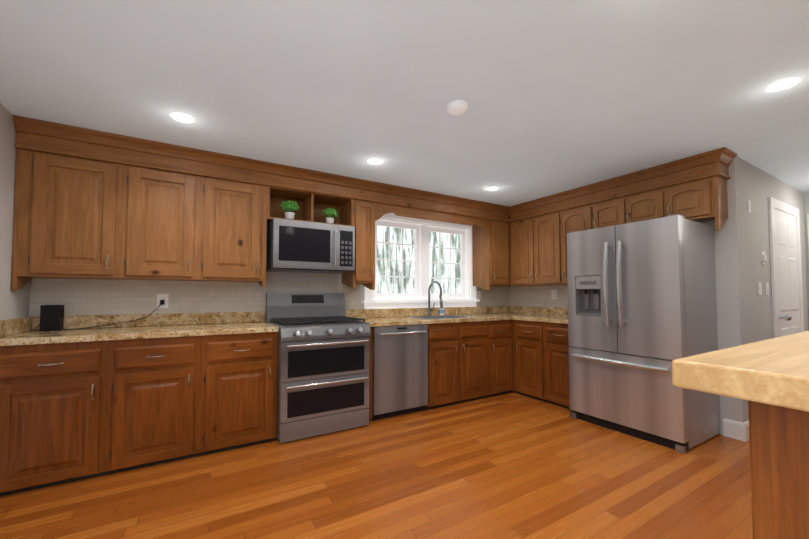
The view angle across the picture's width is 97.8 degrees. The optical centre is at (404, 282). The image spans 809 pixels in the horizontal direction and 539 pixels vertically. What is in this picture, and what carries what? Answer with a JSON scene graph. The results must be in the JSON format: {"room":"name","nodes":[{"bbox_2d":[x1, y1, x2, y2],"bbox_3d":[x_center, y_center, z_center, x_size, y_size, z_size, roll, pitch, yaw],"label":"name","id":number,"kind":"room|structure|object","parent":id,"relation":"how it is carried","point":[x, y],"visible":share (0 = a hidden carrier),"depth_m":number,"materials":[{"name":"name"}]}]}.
{"room":"kitchen","nodes":[
{"label":"kitchen","id":0,"kind":"room"},
{"bbox_2d":[0,103,29,319],"bbox_3d":[-1.141,-0.002,-0.192,0.150,2.320,6.650,1,-2,-31],"label":"wall","id":1,"kind":"structure","parent":0,"point":[14,304],"depth_m":2.24,"materials":[{"name":"paint"}]},
{"bbox_2d":[29,217,469,313],"bbox_3d":[-0.707,0.146,3.865,5.092,2.320,0.150,1,-2,-31],"label":"wall","id":2,"kind":"structure","parent":0,"point":[298,277],"depth_m":3.61,"materials":[{"name":"paint"}]},
{"bbox_2d":[29,278,508,316],"bbox_3d":[-0.604,0.155,3.837,4.936,0.300,0.002,1,-2,-31],"label":"backsplash","id":3,"kind":"structure","parent":2,"relation":"attached to","point":[74,297],"depth_m":3.01,"materials":[{"name":"tile"}]},
{"bbox_2d":[127,300,164,321],"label":"power cord","id":4,"kind":"object","parent":3,"relation":"attached to","point":[162,302],"depth_m":2.92,"materials":[{"name":"black plastic"}]},
{"bbox_2d":[157,294,168,307],"bbox_3d":[-2.032,0.159,2.968,0.080,0.120,0.007,1,-2,-31],"label":"electrical outlet plate","id":5,"kind":"object","parent":3,"relation":"attached to","point":[165,297],"visible":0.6,"depth_m":2.97,"materials":[{"name":"white plastic"}]},
{"bbox_2d":[476,291,480,299],"bbox_3d":[1.008,0.181,4.806,0.075,0.115,0.007,1,-2,-31],"label":"electrical outlet plate","id":6,"kind":"object","parent":3,"relation":"attached to","point":[478,294],"visible":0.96,"depth_m":4.80,"materials":[{"name":"white plastic"}]},
{"bbox_2d":[266,218,354,273],"bbox_3d":[-0.902,-0.324,3.403,0.756,0.442,0.456,1,-2,-31],"label":"over-the-range microwave","id":7,"kind":"object","parent":2,"relation":"attached to","point":[302,246],"visible":1,"depth_m":3.24,"materials":[{"name":"metal"}]},
{"bbox_2d":[362,213,479,308],"bbox_3d":[0.238,-0.249,4.404,1.710,1.170,0.170,1,-2,-31],"label":"window","id":8,"kind":"structure","parent":2,"relation":"in","point":[418,297],"depth_m":4.40,"materials":[{"name":"white wood"}]},
{"bbox_2d":[0,392,752,538],"bbox_3d":[3.102,1.298,2.239,12.850,0.100,7.100,1,-2,-31],"label":"floor","id":9,"kind":"structure","parent":0,"point":[512,465],"depth_m":2.12,"materials":[{"name":"brown wood"}]},
{"bbox_2d":[0,341,111,495],"bbox_3d":[-2.317,0.819,2.402,0.543,0.868,0.636,1,-2,-31],"label":"base cabinet","id":10,"kind":"object","parent":9,"relation":"on","point":[73,411],"depth_m":2.15,"materials":[{"name":"brown wood"}]},
{"bbox_2d":[0,311,278,345],"bbox_3d":[-1.862,0.324,2.693,1.606,0.140,0.642,1,-2,-31],"label":"countertop","id":11,"kind":"structure","parent":10,"relation":"on","point":[15,331],"depth_m":2.67,"materials":[{"name":"stone"}]},
{"bbox_2d":[31,324,59,330],"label":"power cord","id":12,"kind":"object","parent":11,"relation":"attached to","point":[39,324],"depth_m":2.49,"materials":[{"name":"black plastic"}]},
{"bbox_2d":[39,305,63,330],"bbox_3d":[-2.558,0.257,2.565,0.106,0.183,0.096,1,-2,-31],"label":"speaker","id":13,"kind":"object","parent":11,"relation":"on","point":[51,317],"visible":0.88,"depth_m":2.53},
{"bbox_2d":[66,322,122,329],"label":"power cord","id":14,"kind":"object","parent":11,"relation":"attached to","point":[118,322],"depth_m":2.70,"materials":[{"name":"black plastic"}]},
{"bbox_2d":[108,336,203,473],"bbox_3d":[-1.861,0.829,2.678,0.522,0.868,0.636,1,-2,-31],"label":"base cabinet","id":15,"kind":"object","parent":9,"relation":"on","point":[156,385],"depth_m":2.41,"materials":[{"name":"brown wood"}]},
{"bbox_2d":[200,332,277,455],"bbox_3d":[-1.407,0.839,2.952,0.539,0.868,0.636,1,-2,-31],"label":"base cabinet","id":16,"kind":"object","parent":9,"relation":"on","point":[239,410],"depth_m":2.68,"materials":[{"name":"brown wood"}]},
{"bbox_2d":[265,293,370,442],"bbox_3d":[-0.802,0.691,3.231,0.772,1.185,0.741,1,-2,-31],"label":"range","id":17,"kind":"object","parent":9,"relation":"on","point":[323,364],"visible":0.98,"depth_m":2.97,"materials":[{"name":"metal"}]},
{"bbox_2d":[371,324,427,420],"bbox_3d":[-0.167,0.866,3.651,0.604,0.866,0.669,1,-2,-31],"label":"dishwasher","id":18,"kind":"object","parent":9,"relation":"on","point":[400,372],"visible":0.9,"depth_m":3.40,"materials":[{"name":"metal"}]},
{"bbox_2d":[426,336,460,409],"bbox_3d":[0.248,0.979,3.948,0.408,0.660,0.636,1,-2,-31],"label":"base cabinet","id":19,"kind":"object","parent":9,"relation":"on","point":[444,356],"depth_m":3.68,"materials":[{"name":"brown wood"}]},
{"bbox_2d":[437,332,492,401],"bbox_3d":[0.609,0.987,4.166,0.435,0.660,0.636,1,-2,-31],"label":"base cabinet","id":20,"kind":"object","parent":9,"relation":"on","point":[468,361],"depth_m":3.90,"materials":[{"name":"brown wood"}]},
{"bbox_2d":[445,320,508,395],"bbox_3d":[0.923,0.890,4.359,0.453,0.868,0.636,1,-2,-31],"label":"base cabinet","id":21,"kind":"object","parent":9,"relation":"on","point":[497,332],"depth_m":4.07,"materials":[{"name":"brown wood"}]},
{"bbox_2d":[509,320,571,408],"bbox_3d":[1.741,0.878,4.014,0.713,0.868,0.874,1,-2,-31],"label":"base cabinet","id":22,"kind":"object","parent":9,"relation":"on","point":[538,351],"depth_m":3.89,"materials":[{"name":"brown wood"}]},
{"bbox_2d":[345,306,529,326],"bbox_3d":[0.591,0.377,4.165,2.544,0.140,0.660,1,-2,-31],"label":"countertop","id":23,"kind":"structure","parent":22,"relation":"on","point":[386,317],"depth_m":4.07,"materials":[{"name":"stone"}]},
{"bbox_2d":[427,281,442,315],"bbox_3d":[0.384,0.197,4.207,0.108,0.424,0.296,1,-2,-31],"label":"faucet","id":24,"kind":"object","parent":23,"relation":"on","point":[440,298],"visible":0.96,"depth_m":4.25,"materials":[{"name":"silver metal"}]},
{"bbox_2d":[408,315,473,318],"bbox_3d":[0.431,0.499,4.067,0.744,0.198,0.424,1,-2,-31],"label":"sink basin","id":25,"kind":"object","parent":23,"relation":"in","point":[439,317],"visible":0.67,"depth_m":4.22,"materials":[{"name":"silver metal"}]},
{"bbox_2d":[439,307,443,315],"bbox_3d":[0.462,0.334,4.390,0.061,0.163,0.061,1,-2,-31],"label":"soap bottle","id":26,"kind":"object","parent":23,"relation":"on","point":[441,312],"visible":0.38,"depth_m":4.36,"materials":[{"name":"white plastic"}]},
{"bbox_2d":[513,307,567,323],"bbox_3d":[1.782,0.372,4.023,0.654,0.140,0.815,1,-2,-31],"label":"countertop","id":27,"kind":"structure","parent":22,"relation":"on","point":[538,314],"depth_m":4.41,"materials":[{"name":"stone"}]},
{"bbox_2d":[567,214,720,453],"bbox_3d":[2.075,0.393,3.169,0.768,1.777,0.916,1,-2,-31],"label":"refrigerator","id":28,"kind":"object","parent":9,"relation":"on","point":[642,311],"visible":0.94,"depth_m":2.88,"materials":[{"name":"grey metal"}]},
{"bbox_2d":[672,331,808,538],"bbox_3d":[2.466,0.681,1.380,4.450,1.070,0.750,1,-2,-31],"label":"kitchen island","id":29,"kind":"object","parent":9,"relation":"on","point":[768,379],"visible":1,"depth_m":0.47,"materials":[{"name":"brown wood"}]},
{"bbox_2d":[0,0,808,206],"bbox_3d":[3.102,-1.121,2.327,12.850,0.100,7.100,1,-2,-31],"label":"ceiling","id":30,"kind":"structure","parent":0,"point":[559,96],"depth_m":1.92,"materials":[{"name":"paint"}]},
{"bbox_2d":[11,151,126,279],"bbox_3d":[-2.387,-0.544,2.579,0.553,1.030,0.346,1,-2,-31],"label":"upper cabinet","id":31,"kind":"object","parent":30,"relation":"hanging from","point":[91,204],"depth_m":2.42,"materials":[{"name":"brown wood"}]},
{"bbox_2d":[123,167,202,280],"bbox_3d":[-1.941,-0.534,2.848,0.490,1.030,0.346,1,-2,-31],"label":"upper cabinet","id":32,"kind":"object","parent":30,"relation":"hanging from","point":[163,210],"depth_m":2.70,"materials":[{"name":"brown wood"}]},
{"bbox_2d":[170,113,193,122],"bbox_3d":[-1.446,-1.069,2.299,0.132,0.003,0.132,1,-2,-31],"label":"recessed light","id":33,"kind":"object","parent":30,"relation":"in","point":[182,117],"visible":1,"depth_m":2.29,"materials":[{"name":"white plastic"}]},
{"bbox_2d":[199,179,270,282],"bbox_3d":[-1.511,-0.525,3.108,0.515,1.030,0.346,1,-2,-31],"label":"upper cabinet","id":34,"kind":"object","parent":30,"relation":"hanging from","point":[236,216],"depth_m":2.96,"materials":[{"name":"brown wood"}]},
{"bbox_2d":[339,199,378,286],"bbox_3d":[-0.486,-0.502,3.727,0.240,1.030,0.346,1,-2,-31],"label":"upper cabinet","id":35,"kind":"object","parent":30,"relation":"hanging from","point":[362,216],"depth_m":3.58,"materials":[{"name":"brown wood"}]},
{"bbox_2d":[367,159,382,163],"bbox_3d":[-0.254,-1.042,3.054,0.132,0.003,0.132,1,-2,-31],"label":"recessed light","id":36,"kind":"object","parent":30,"relation":"in","point":[374,161],"visible":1,"depth_m":3.05,"materials":[{"name":"white plastic"}]},
{"bbox_2d":[13,115,737,222],"bbox_3d":[0.087,-0.962,2.610,4.804,0.193,2.257,1,-2,-31],"label":"crown molding","id":37,"kind":"structure","parent":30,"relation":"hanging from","point":[706,169],"depth_m":3.09,"materials":[{"name":"brown wood"}]},
{"bbox_2d":[280,200,298,218],"bbox_3d":[-1.089,-0.671,3.344,0.172,0.199,0.170,1,-2,-31],"label":"potted plant","id":38,"kind":"object","parent":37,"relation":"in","point":[289,207],"visible":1,"depth_m":3.30,"materials":[{"name":"green plant"}]},
{"bbox_2d":[322,208,337,223],"bbox_3d":[-0.748,-0.656,3.546,0.157,0.184,0.146,1,-2,-31],"label":"potted plant","id":39,"kind":"object","parent":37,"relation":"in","point":[330,213],"visible":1,"depth_m":3.51,"materials":[{"name":"green plant"}]},
{"bbox_2d":[447,100,468,115],"bbox_3d":[0.325,-1.058,2.153,0.130,0.036,0.130,1,-2,-31],"label":"ceiling detector","id":40,"kind":"object","parent":30,"relation":"attached to","point":[457,107],"visible":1,"depth_m":2.12,"materials":[{"name":"white plastic"}]},
{"bbox_2d":[471,219,510,286],"bbox_3d":[1.148,-0.466,4.715,0.360,1.030,0.346,1,-2,-31],"label":"upper cabinet","id":41,"kind":"object","parent":30,"relation":"hanging from","point":[491,241],"depth_m":4.58,"materials":[{"name":"brown wood"}]},
{"bbox_2d":[487,187,498,190],"bbox_3d":[0.957,-1.014,3.832,0.132,0.003,0.132,1,-2,-31],"label":"recessed light","id":42,"kind":"object","parent":30,"relation":"in","point":[492,188],"visible":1,"depth_m":3.82,"materials":[{"name":"white plastic"}]},
{"bbox_2d":[511,203,610,285],"bbox_3d":[1.826,-0.482,4.277,0.346,1.030,1.135,1,-2,-31],"label":"upper cabinet","id":43,"kind":"object","parent":30,"relation":"hanging from","point":[538,246],"depth_m":4.18,"materials":[{"name":"brown wood"}]},
{"bbox_2d":[766,78,800,91],"bbox_3d":[2.078,-1.083,1.940,0.132,0.003,0.132,1,-2,-31],"label":"recessed light","id":44,"kind":"object","parent":30,"relation":"in","point":[783,84],"visible":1,"depth_m":1.93,"materials":[{"name":"white"}]},
{"bbox_2d":[700,156,751,434],"bbox_3d":[2.127,0.154,4.088,0.250,2.320,2.700,1,-2,-31],"label":"wall","id":45,"kind":"structure","parent":0,"point":[732,285],"depth_m":2.93,"materials":[{"name":"paint"}]},
{"bbox_2d":[509,285,567,307],"bbox_3d":[1.890,0.179,4.486,0.002,0.300,1.467,1,-2,-31],"label":"backsplash","id":46,"kind":"structure","parent":45,"relation":"attached to","point":[535,296],"depth_m":4.68,"materials":[{"name":"tile"}]},
{"bbox_2d":[551,290,556,298],"bbox_3d":[1.893,0.159,4.472,0.007,0.115,0.075,1,-2,-31],"label":"electrical outlet plate","id":47,"kind":"object","parent":46,"relation":"attached to","point":[553,294],"visible":1,"depth_m":4.47,"materials":[{"name":"white plastic"}]},
{"bbox_2d":[745,161,808,342],"bbox_3d":[3.693,0.134,3.528,1.849,2.320,0.120,1,-2,-31],"label":"wall","id":48,"kind":"structure","parent":0,"point":[762,186],"depth_m":3.21,"materials":[{"name":"paint"}]},
{"bbox_2d":[736,420,748,441],"bbox_3d":[3.059,1.207,3.043,0.836,0.140,0.046,1,-2,-31],"label":"baseboard","id":49,"kind":"structure","parent":48,"relation":"attached to","point":[742,429],"depth_m":2.83,"materials":[{"name":"white wood"}]},
{"bbox_2d":[748,200,750,211],"bbox_3d":[2.978,-0.654,3.048,0.050,0.100,0.008,1,-2,-31],"label":"light switch","id":50,"kind":"object","parent":48,"relation":"attached to","point":[749,206],"visible":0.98,"depth_m":3.04,"materials":[{"name":"white plastic"}]},
{"bbox_2d":[758,282,761,294],"bbox_3d":[3.149,0.059,3.125,0.075,0.115,0.008,1,-2,-31],"label":"light switch","id":51,"kind":"object","parent":48,"relation":"attached to","point":[759,288],"visible":0.98,"depth_m":3.12,"materials":[{"name":"white plastic"}]},
{"bbox_2d":[761,251,766,264],"bbox_3d":[3.255,-0.218,3.192,0.090,0.120,0.020,1,-2,-31],"label":"thermostat","id":52,"kind":"object","parent":48,"relation":"attached to","point":[763,257],"visible":1,"depth_m":3.18,"materials":[{"name":"white plastic"}]},
{"bbox_2d":[765,283,768,294],"bbox_3d":[3.320,0.063,3.228,0.075,0.115,0.008,1,-2,-31],"label":"light switch","id":53,"kind":"object","parent":48,"relation":"attached to","point":[767,288],"visible":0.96,"depth_m":3.22,"materials":[{"name":"white plastic"}]},
{"bbox_2d":[768,197,803,337],"bbox_3d":[3.863,0.248,3.502,0.960,2.090,0.091,1,-2,-31],"label":"door","id":54,"kind":"structure","parent":48,"relation":"attached to","point":[786,270],"depth_m":3.50,"materials":[{"name":"white wood"}]},
{"bbox_2d":[803,192,808,314],"bbox_3d":[5.493,0.095,2.455,0.119,2.320,4.320,1,-2,-31],"label":"wall","id":55,"kind":"structure","parent":0,"point":[806,203],"depth_m":3.97,"materials":[{"name":"paint"}]},
{"bbox_2d":[807,214,808,254],"bbox_3d":[5.275,0.233,2.796,0.145,2.070,2.718,1,-2,-31],"label":"trim","id":56,"kind":"structure","parent":55,"relation":"attached to","point":[808,230],"depth_m":3.95,"materials":[{"name":"white wood"}]},
{"label":"outside","id":57,"kind":"structure","parent":0,"visible":0},
{"bbox_2d":[377,226,460,293],"bbox_3d":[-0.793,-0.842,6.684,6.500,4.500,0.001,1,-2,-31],"label":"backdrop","id":58,"kind":"structure","parent":57,"point":[395,266],"depth_m":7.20,"materials":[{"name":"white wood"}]}
]}

